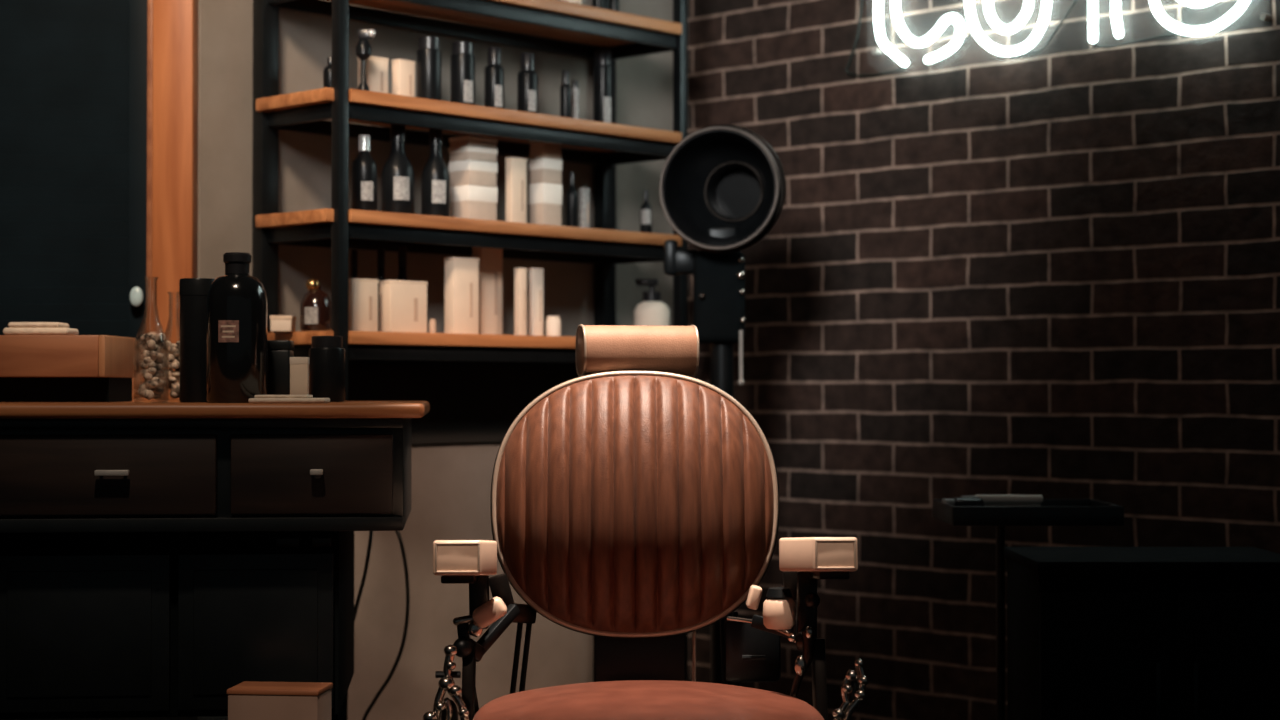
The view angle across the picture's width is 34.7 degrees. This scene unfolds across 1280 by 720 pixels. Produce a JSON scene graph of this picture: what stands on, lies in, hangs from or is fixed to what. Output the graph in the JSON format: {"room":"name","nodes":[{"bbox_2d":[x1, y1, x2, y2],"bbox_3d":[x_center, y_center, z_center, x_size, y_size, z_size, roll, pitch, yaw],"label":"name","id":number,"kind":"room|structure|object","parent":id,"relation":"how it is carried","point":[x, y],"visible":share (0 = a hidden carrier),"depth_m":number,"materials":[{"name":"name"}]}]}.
{"room":"salon","nodes":[
{"label":"salon","id":0,"kind":"room"},
{"bbox_2d":[0,0,199,719],"bbox_3d":[-1.925,-0.395,4.006,2.151,2.900,0.100,0,-1,0],"label":"wall","id":1,"kind":"structure","parent":0,"point":[135,718],"depth_m":3.95,"materials":[{"name":"paint"}]},
{"bbox_2d":[0,0,197,400],"bbox_3d":[-1.477,-0.596,3.932,1.250,1.400,0.053,0,-1,0],"label":"mirror","id":2,"kind":"object","parent":1,"relation":"in","point":[99,98],"depth_m":3.94,"materials":[{"name":"brown wood"}]},
{"bbox_2d":[0,0,146,372],"bbox_3d":[-1.212,-0.596,3.947,0.539,1.244,0.021,0,-1,0],"label":"shutter","id":3,"kind":"object","parent":2,"relation":"attached to","point":[73,73],"depth_m":3.94,"materials":[{"name":"paint"}]},
{"bbox_2d":[198,0,672,719],"bbox_3d":[-0.403,-0.389,4.495,0.100,2.900,1.397,-1,-1,44],"label":"wall","id":4,"kind":"structure","parent":0,"point":[451,482],"depth_m":4.35,"materials":[{"name":"paint"}]},
{"bbox_2d":[348,362,578,443],"bbox_3d":[-0.334,0.066,4.477,0.016,0.226,1.300,-1,-1,44],"label":"trim","id":5,"kind":"structure","parent":4,"relation":"attached to","point":[468,402],"depth_m":4.41,"materials":[{"name":"black"}]},
{"bbox_2d":[688,0,1279,719],"bbox_3d":[2.030,-0.406,3.206,5.200,2.900,0.100,-1,-1,44],"label":"wall","id":6,"kind":"structure","parent":0,"point":[1053,272],"depth_m":4.37,"materials":[{"name":"brown brick"}]},
{"bbox_2d":[845,0,908,76],"bbox_3d":[0.536,-0.713,4.540,0.173,0.173,0.041,-1,-1,44],"label":"sign","id":7,"kind":"object","parent":6,"relation":"attached to","point":[878,4],"depth_m":4.53,"materials":[{"name":"white"}]},
{"bbox_2d":[891,0,1077,63],"bbox_3d":[0.735,-0.712,4.349,0.469,0.158,0.041,-1,-1,44],"label":"sign","id":8,"kind":"object","parent":6,"relation":"attached to","point":[955,45],"depth_m":4.37,"materials":[{"name":"white"}]},
{"bbox_2d":[984,0,1033,33],"bbox_3d":[0.785,-0.721,4.302,0.121,0.077,0.041,-1,-1,44],"label":"sign","id":9,"kind":"object","parent":6,"relation":"attached to","point":[1024,15],"depth_m":4.29,"materials":[{"name":"white"}]},
{"bbox_2d":[1111,0,1123,37],"bbox_3d":[0.971,-0.684,4.123,0.027,0.077,0.041,-1,-1,44],"label":"sign","id":10,"kind":"object","parent":6,"relation":"attached to","point":[1115,4],"depth_m":4.11,"materials":[{"name":"white"}]},
{"bbox_2d":[1088,0,1249,47],"bbox_3d":[1.050,-0.679,4.048,0.352,0.102,0.041,-1,-1,44],"label":"sign","id":11,"kind":"object","parent":6,"relation":"attached to","point":[1179,29],"depth_m":4.04,"materials":[{"name":"white glass"}]},
{"bbox_3d":[0.500,1.083,2.385,8.400,0.100,7.400,0,-1,0],"label":"floor","id":12,"kind":"structure","parent":0,"visible":0},
{"bbox_2d":[0,401,429,718],"bbox_3d":[-1.142,0.559,3.423,1.563,0.976,0.600,0,-1,-5],"label":"desk","id":13,"kind":"object","parent":12,"relation":"on","point":[158,558],"depth_m":3.23,"materials":[{"name":"brown wood"}]},
{"bbox_2d":[0,335,135,401],"bbox_3d":[-1.089,0.016,3.555,0.380,0.113,0.214,0,-1,0],"label":"wooden crate","id":14,"kind":"object","parent":13,"relation":"on","point":[33,368],"visible":1,"depth_m":3.47,"materials":[{"name":"brown wood"}]},
{"bbox_2d":[3,322,78,334],"bbox_3d":[-1.028,-0.053,3.521,0.112,0.022,0.075,0,-1,0],"label":"folded towel","id":15,"kind":"object","parent":14,"relation":"on","point":[15,328],"visible":0.95,"depth_m":3.49,"materials":[{"name":"beige fabric"}]},
{"bbox_2d":[137,332,165,399],"bbox_3d":[-0.801,-0.033,3.361,0.057,0.206,0.057,0,-1,0],"label":"glass bottle","id":16,"kind":"object","parent":13,"relation":"on","point":[152,363],"visible":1,"depth_m":3.35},
{"bbox_2d":[162,341,179,397],"bbox_3d":[-0.786,-0.022,3.461,0.056,0.186,0.056,0,-1,0],"label":"glass bottle","id":17,"kind":"object","parent":13,"relation":"on","point":[171,354],"visible":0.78,"depth_m":3.45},
{"bbox_2d":[179,278,214,402],"bbox_3d":[-0.740,-0.032,3.441,0.065,0.207,0.065,0,-1,0],"label":"canister","id":18,"kind":"object","parent":13,"relation":"on","point":[193,292],"visible":0.71,"depth_m":3.41,"materials":[{"name":"black plastic"}]},
{"bbox_2d":[0,401,429,418],"bbox_3d":[-1.142,0.083,3.430,1.563,0.023,0.600,0,-1,-5],"label":"countertop","id":19,"kind":"structure","parent":13,"relation":"on","point":[133,409],"depth_m":3.18,"materials":[{"name":"brown wood"}]},
{"bbox_2d":[206,252,267,402],"bbox_3d":[-0.655,-0.052,3.331,0.098,0.244,0.098,0,-1,0],"label":"bottle","id":20,"kind":"object","parent":13,"relation":"on","point":[237,304],"visible":0.91,"depth_m":3.29,"materials":[{"name":"black glass"}]},
{"bbox_2d":[267,340,293,394],"bbox_3d":[-0.605,0.019,3.445,0.040,0.104,0.052,0,-1,0],"label":"jar","id":21,"kind":"object","parent":13,"relation":"on","point":[280,352],"visible":0.62,"depth_m":3.42,"materials":[{"name":"plastic"}]},
{"bbox_2d":[248,395,329,402],"bbox_3d":[-0.558,0.062,3.269,0.120,0.013,0.090,0,-1,-3],"label":"folded cloth","id":22,"kind":"object","parent":13,"relation":"on","point":[258,398],"visible":1,"depth_m":3.23,"materials":[{"name":"white fabric"}]},
{"bbox_2d":[290,357,308,394],"bbox_3d":[-0.556,0.033,3.345,0.030,0.075,0.023,0,-1,-4],"label":"carton","id":23,"kind":"object","parent":22,"relation":"on","point":[299,366],"visible":0.8,"depth_m":3.33,"materials":[{"name":"cardboard"}]},
{"bbox_2d":[309,336,344,401],"bbox_3d":[-0.537,0.015,3.520,0.062,0.114,0.062,0,-1,0],"label":"canister","id":24,"kind":"object","parent":13,"relation":"on","point":[326,353],"visible":0.8,"depth_m":3.49,"materials":[{"name":"black plastic"}]},
{"bbox_2d":[354,531,372,622],"bbox_3d":[-0.537,0.681,3.827,0.067,0.738,0.092,0,-1,12],"label":"cable","id":25,"kind":"object","parent":13,"relation":"hanging from","point":[370,532],"visible":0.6,"depth_m":3.83,"materials":[{"name":"black rubber"}]},
{"bbox_2d":[362,531,409,719],"bbox_3d":[-0.494,0.689,3.872,0.118,0.750,0.051,0,-1,0],"label":"cable","id":26,"kind":"object","parent":13,"relation":"hanging from","point":[398,534],"visible":0.92,"depth_m":3.87,"materials":[{"name":"black rubber"}]},
{"bbox_2d":[227,681,332,719],"bbox_3d":[-0.544,0.768,3.100,0.141,0.549,0.086,0,-1,6],"label":"box","id":27,"kind":"object","parent":12,"relation":"on","point":[247,700],"visible":1,"depth_m":3.06,"materials":[{"name":"brown wood"}]},
{"bbox_2d":[252,0,687,719],"bbox_3d":[-0.325,-0.091,4.291,0.272,2.300,1.005,-1,-1,44],"label":"shelving rack","id":28,"kind":"object","parent":12,"relation":"on","point":[339,228],"visible":0.66,"depth_m":4.15,"materials":[{"name":"black metal"}]},
{"bbox_2d":[270,315,295,331],"bbox_3d":[-0.685,-0.069,3.935,0.042,0.030,0.060,0,-1,-1],"label":"carton","id":29,"kind":"object","parent":28,"relation":"on","point":[278,323],"visible":0.96,"depth_m":3.91,"materials":[{"name":"cardboard"}]},
{"bbox_2d":[300,278,330,330],"bbox_3d":[-0.619,-0.105,3.918,0.060,0.102,0.060,0,-1,0],"label":"decanter","id":30,"kind":"object","parent":28,"relation":"on","point":[315,306],"visible":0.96,"depth_m":3.90,"materials":[{"name":"brown glass"}]},
{"bbox_2d":[323,56,331,87],"bbox_3d":[-0.594,-0.547,3.936,0.028,0.070,0.028,0,-1,0],"label":"bottle","id":31,"kind":"object","parent":28,"relation":"on","point":[327,73],"visible":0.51,"depth_m":3.92,"materials":[{"name":"black glass"}]},
{"bbox_2d":[348,278,378,330],"bbox_3d":[-0.539,-0.105,3.972,0.028,0.103,0.062,-1,-1,44],"label":"carton","id":32,"kind":"object","parent":28,"relation":"on","point":[362,293],"visible":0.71,"depth_m":3.96,"materials":[{"name":"white cardboard"}]},
{"bbox_2d":[351,135,376,210],"bbox_3d":[-0.536,-0.360,3.986,0.050,0.153,0.051,0,-1,0],"label":"bottle","id":33,"kind":"object","parent":28,"relation":"on","point":[364,167],"visible":0.84,"depth_m":3.97,"materials":[{"name":"black glass"}]},
{"bbox_2d":[355,29,375,90],"bbox_3d":[-0.527,-0.574,3.937,0.040,0.123,0.031,0,-1,0],"label":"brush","id":34,"kind":"object","parent":28,"relation":"on","point":[363,47],"visible":0.98,"depth_m":3.93,"materials":[{"name":"black plastic"}]},
{"bbox_2d":[357,56,388,92],"bbox_3d":[-0.527,-0.554,4.049,0.033,0.086,0.054,-1,-1,44],"label":"carton","id":35,"kind":"object","parent":28,"relation":"on","point":[376,67],"visible":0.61,"depth_m":4.04,"materials":[{"name":"beige cardboard"}]},
{"bbox_2d":[377,249,385,330],"bbox_3d":[-0.522,-0.138,4.135,0.035,0.172,0.035,0,-1,0],"label":"bottle","id":36,"kind":"object","parent":28,"relation":"on","point":[380,252],"visible":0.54,"depth_m":4.13,"materials":[{"name":"black plastic"}]},
{"bbox_2d":[381,124,414,213],"bbox_3d":[-0.478,-0.378,4.047,0.066,0.190,0.066,0,-1,0],"label":"bottle","id":37,"kind":"object","parent":28,"relation":"on","point":[397,173],"visible":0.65,"depth_m":4.02,"materials":[{"name":"black glass"}]},
{"bbox_2d":[378,280,427,332],"bbox_3d":[-0.468,-0.104,4.047,0.038,0.103,0.095,-1,-1,44],"label":"carton","id":38,"kind":"object","parent":28,"relation":"on","point":[402,304],"visible":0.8,"depth_m":4.02,"materials":[{"name":"white cardboard"}]},
{"bbox_2d":[398,247,407,280],"bbox_3d":[-0.483,-0.141,4.176,0.038,0.179,0.038,0,-1,0],"label":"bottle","id":39,"kind":"object","parent":28,"relation":"on","point":[402,251],"visible":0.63,"depth_m":4.17,"materials":[{"name":"black glass"}]},
{"bbox_2d":[391,59,415,96],"bbox_3d":[-0.473,-0.555,4.105,0.026,0.090,0.042,-1,-1,44],"label":"carton","id":40,"kind":"object","parent":28,"relation":"on","point":[403,71],"visible":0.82,"depth_m":4.09,"materials":[{"name":"beige cardboard"}]},
{"bbox_2d":[416,36,440,99],"bbox_3d":[-0.424,-0.578,4.114,0.050,0.137,0.050,0,-1,0],"label":"bottle","id":41,"kind":"object","parent":28,"relation":"on","point":[428,54],"visible":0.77,"depth_m":4.09,"materials":[{"name":"black plastic"}]},
{"bbox_2d":[429,319,435,332],"bbox_3d":[-0.412,-0.067,4.075,0.014,0.029,0.014,0,-1,0],"label":"pot","id":42,"kind":"object","parent":28,"relation":"on","point":[432,324],"visible":0.91,"depth_m":4.07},
{"bbox_2d":[421,128,449,216],"bbox_3d":[-0.410,-0.378,4.118,0.058,0.192,0.059,0,-1,0],"label":"bottle","id":43,"kind":"object","parent":28,"relation":"on","point":[435,177],"visible":0.77,"depth_m":4.10,"materials":[{"name":"black glass"}]},
{"bbox_2d":[444,257,478,333],"bbox_3d":[-0.361,-0.129,4.151,0.032,0.155,0.069,-1,-1,44],"label":"carton","id":44,"kind":"object","parent":28,"relation":"on","point":[461,275],"visible":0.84,"depth_m":4.13,"materials":[{"name":"white cardboard"}]},
{"bbox_2d":[450,41,474,104],"bbox_3d":[-0.361,-0.578,4.179,0.051,0.138,0.051,0,-1,0],"label":"bottle","id":45,"kind":"object","parent":28,"relation":"on","point":[462,59],"visible":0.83,"depth_m":4.16,"materials":[{"name":"black plastic"}]},
{"bbox_2d":[450,185,497,220],"bbox_3d":[-0.344,-0.318,4.223,0.063,0.076,0.079,-1,-1,44],"label":"carton","id":46,"kind":"object","parent":28,"relation":"on","point":[466,201],"visible":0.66,"depth_m":4.20,"materials":[{"name":"beige cardboard"}]},
{"bbox_2d":[449,160,497,186],"bbox_3d":[-0.344,-0.382,4.224,0.063,0.051,0.079,-1,-1,42],"label":"carton","id":47,"kind":"object","parent":46,"relation":"on","point":[464,172],"visible":0.9,"depth_m":4.20,"materials":[{"name":"beige cardboard"}]},
{"bbox_2d":[449,146,497,161],"bbox_3d":[-0.344,-0.422,4.225,0.063,0.028,0.079,-1,-1,45],"label":"carton","id":48,"kind":"object","parent":47,"relation":"on","point":[461,153],"visible":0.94,"depth_m":4.20,"materials":[{"name":"beige cardboard"}]},
{"bbox_2d":[449,135,497,147],"bbox_3d":[-0.344,-0.447,4.225,0.063,0.020,0.079,-1,-1,43],"label":"carton","id":49,"kind":"object","parent":48,"relation":"on","point":[469,140],"visible":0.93,"depth_m":4.20,"materials":[{"name":"brown cardboard"}]},
{"bbox_2d":[473,247,502,334],"bbox_3d":[-0.320,-0.149,4.303,0.029,0.200,0.063,-1,-1,44],"label":"carton","id":50,"kind":"object","parent":28,"relation":"on","point":[490,259],"visible":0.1,"depth_m":4.29,"materials":[{"name":"beige cardboard"}]},
{"bbox_2d":[484,47,503,108],"bbox_3d":[-0.301,-0.577,4.242,0.041,0.138,0.041,0,-1,0],"label":"bottle","id":51,"kind":"object","parent":28,"relation":"on","point":[493,72],"visible":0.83,"depth_m":4.22,"materials":[{"name":"black glass"}]},
{"bbox_2d":[505,157,526,222],"bbox_3d":[-0.259,-0.350,4.283,0.022,0.142,0.043,-1,-1,44],"label":"carton","id":52,"kind":"object","parent":28,"relation":"on","point":[516,168],"visible":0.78,"depth_m":4.27,"materials":[{"name":"beige cardboard"}]},
{"bbox_2d":[514,268,526,334],"bbox_3d":[-0.247,-0.120,4.248,0.019,0.141,0.020,-1,-1,44],"label":"carton","id":53,"kind":"object","parent":28,"relation":"on","point":[520,274],"visible":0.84,"depth_m":4.24,"materials":[{"name":"white cardboard"}]},
{"bbox_2d":[517,53,537,112],"bbox_3d":[-0.236,-0.576,4.310,0.044,0.137,0.044,0,-1,0],"label":"bottle","id":54,"kind":"object","parent":28,"relation":"on","point":[527,78],"visible":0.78,"depth_m":4.29,"materials":[{"name":"black glass"}]},
{"bbox_2d":[528,268,543,335],"bbox_3d":[-0.219,-0.121,4.322,0.016,0.145,0.032,-1,-1,44],"label":"carton","id":55,"kind":"object","parent":28,"relation":"on","point":[535,274],"visible":0.83,"depth_m":4.31,"materials":[{"name":"cardboard"}]},
{"bbox_2d":[529,183,561,225],"bbox_3d":[-0.201,-0.327,4.372,0.045,0.097,0.056,-1,-1,44],"label":"carton","id":56,"kind":"object","parent":28,"relation":"on","point":[545,199],"visible":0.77,"depth_m":4.35,"materials":[{"name":"beige cardboard"}]},
{"bbox_2d":[529,158,561,183],"bbox_3d":[-0.201,-0.402,4.373,0.056,0.053,0.045,1,-1,-44],"label":"carton","id":57,"kind":"object","parent":56,"relation":"on","point":[542,170],"visible":0.95,"depth_m":4.36,"materials":[{"name":"beige cardboard"}]},
{"bbox_2d":[529,140,560,158],"bbox_3d":[-0.201,-0.450,4.374,0.045,0.042,0.056,-1,-1,43],"label":"carton","id":58,"kind":"object","parent":57,"relation":"on","point":[537,149],"visible":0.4,"depth_m":4.36,"materials":[{"name":"brown cardboard"}]},
{"bbox_2d":[546,316,560,335],"bbox_3d":[-0.182,-0.071,4.317,0.032,0.044,0.032,0,-1,0],"label":"jar","id":59,"kind":"object","parent":28,"relation":"on","point":[553,323],"visible":0.9,"depth_m":4.30,"materials":[{"name":"plastic"}]},
{"bbox_2d":[560,70,570,117],"bbox_3d":[-0.159,-0.563,4.391,0.024,0.114,0.024,0,-1,0],"label":"bottle","id":60,"kind":"object","parent":28,"relation":"on","point":[565,89],"visible":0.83,"depth_m":4.38,"materials":[{"name":"black glass"}]},
{"bbox_2d":[561,0,581,3],"bbox_3d":[-0.148,-0.783,4.405,0.026,0.071,0.042,-1,-1,44],"label":"carton","id":61,"kind":"object","parent":28,"relation":"on","point":[571,1],"visible":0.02,"depth_m":4.40,"materials":[{"name":"beige cardboard"}]},
{"bbox_2d":[566,172,577,226],"bbox_3d":[-0.148,-0.343,4.458,0.026,0.131,0.026,0,-1,0],"label":"bottle","id":62,"kind":"object","parent":28,"relation":"on","point":[571,195],"visible":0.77,"depth_m":4.45,"materials":[{"name":"black glass"}]},
{"bbox_2d":[571,80,578,118],"bbox_3d":[-0.141,-0.556,4.453,0.017,0.102,0.017,0,-1,0],"label":"vial","id":63,"kind":"object","parent":28,"relation":"on","point":[575,83],"visible":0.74,"depth_m":4.45,"materials":[{"name":"plastic"}]},
{"bbox_2d":[579,188,589,227],"bbox_3d":[-0.121,-0.326,4.485,0.014,0.099,0.021,-1,-1,44],"label":"carton","id":64,"kind":"object","parent":28,"relation":"on","point":[584,193],"visible":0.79,"depth_m":4.48,"materials":[{"name":"cardboard"}]},
{"bbox_2d":[592,0,603,8],"bbox_3d":[-0.091,-0.797,4.465,0.026,0.100,0.026,0,-1,0],"label":"bottle","id":65,"kind":"object","parent":28,"relation":"on","point":[595,3],"visible":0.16,"depth_m":4.45,"materials":[{"name":"black glass"}]},
{"bbox_2d":[593,49,612,122],"bbox_3d":[-0.082,-0.595,4.544,0.044,0.182,0.044,0,-1,0],"label":"bottle","id":66,"kind":"object","parent":28,"relation":"on","point":[602,68],"visible":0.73,"depth_m":4.53,"materials":[{"name":"black glass"}]},
{"bbox_2d":[609,0,618,11],"bbox_3d":[-0.057,-0.795,4.501,0.022,0.096,0.022,0,-1,0],"label":"bottle","id":67,"kind":"object","parent":28,"relation":"on","point":[613,4],"visible":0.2,"depth_m":4.49,"materials":[{"name":"black glass"}]},
{"bbox_2d":[640,190,651,232],"bbox_3d":[0.014,-0.330,4.655,0.027,0.111,0.027,0,-1,0],"label":"bottle","id":68,"kind":"object","parent":28,"relation":"on","point":[645,209],"visible":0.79,"depth_m":4.64,"materials":[{"name":"black glass"}]},
{"bbox_2d":[634,279,669,325],"bbox_3d":[0.027,-0.114,4.637,0.081,0.139,0.081,0,-1,0],"label":"pump bottle","id":69,"kind":"object","parent":28,"relation":"on","point":[650,312],"visible":0.77,"depth_m":4.61,"materials":[{"name":"plastic"}]},
{"bbox_2d":[423,324,868,719],"bbox_3d":[0.012,0.488,2.877,0.649,1.103,1.043,0,-1,-2],"label":"barber chair","id":70,"kind":"object","parent":12,"relation":"on","point":[634,500],"visible":1,"depth_m":3.20,"materials":[{"name":"brown leather"}]},
{"bbox_2d":[659,124,785,684],"bbox_3d":[0.169,0.292,4.242,0.573,1.530,0.521,0,-1,0],"label":"dryer","id":71,"kind":"object","parent":12,"relation":"on","point":[722,188],"visible":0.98,"depth_m":4.18,"materials":[{"name":"black plastic"}]},
{"bbox_2d":[663,130,780,275],"bbox_3d":[0.167,-0.320,4.194,0.251,0.291,0.249,0,-1,0],"label":"hood","id":72,"kind":"object","parent":71,"relation":"attached to","point":[722,188],"depth_m":4.19,"materials":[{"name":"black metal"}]},
{"bbox_2d":[933,499,1123,719],"bbox_3d":[0.711,0.662,3.891,0.362,0.782,0.310,0,-1,0],"label":"stand","id":73,"kind":"object","parent":12,"relation":"on","point":[1050,512],"visible":0.98,"depth_m":3.77,"materials":[{"name":"black paint"}]},
{"bbox_2d":[942,496,984,505],"bbox_3d":[0.614,0.276,3.886,0.078,0.036,0.034,0,-1,-6],"label":"hair clipper","id":74,"kind":"object","parent":73,"relation":"on","point":[963,500],"visible":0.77,"depth_m":3.87,"materials":[{"name":"black plastic"}]},
{"bbox_2d":[961,496,976,497],"bbox_3d":[0.624,0.260,3.887,0.030,0.004,0.012,0,-1,-6],"label":"switch","id":75,"kind":"object","parent":74,"relation":"attached to","point":[961,496],"depth_m":3.88,"materials":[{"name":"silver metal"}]},
{"bbox_2d":[975,495,1042,505],"bbox_3d":[0.704,0.276,3.917,0.130,0.037,0.012,0,-1,4],"label":"comb","id":76,"kind":"object","parent":73,"relation":"on","point":[987,498],"visible":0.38,"depth_m":3.91,"materials":[{"name":"black plastic"}]},
{"bbox_2d":[933,499,1123,525],"bbox_3d":[0.732,0.289,3.896,0.318,0.036,0.254,0,-1,0],"label":"tray","id":77,"kind":"object","parent":73,"relation":"on","point":[1050,512],"depth_m":3.77,"materials":[{"name":"black paint"}]},
{"bbox_2d":[1003,547,1279,719],"bbox_3d":[0.858,0.686,3.433,0.441,0.722,0.325,0,-1,0],"label":"base cabinet","id":78,"kind":"object","parent":12,"relation":"on","point":[1094,633],"visible":1,"depth_m":3.29,"materials":[{"name":"wood"}]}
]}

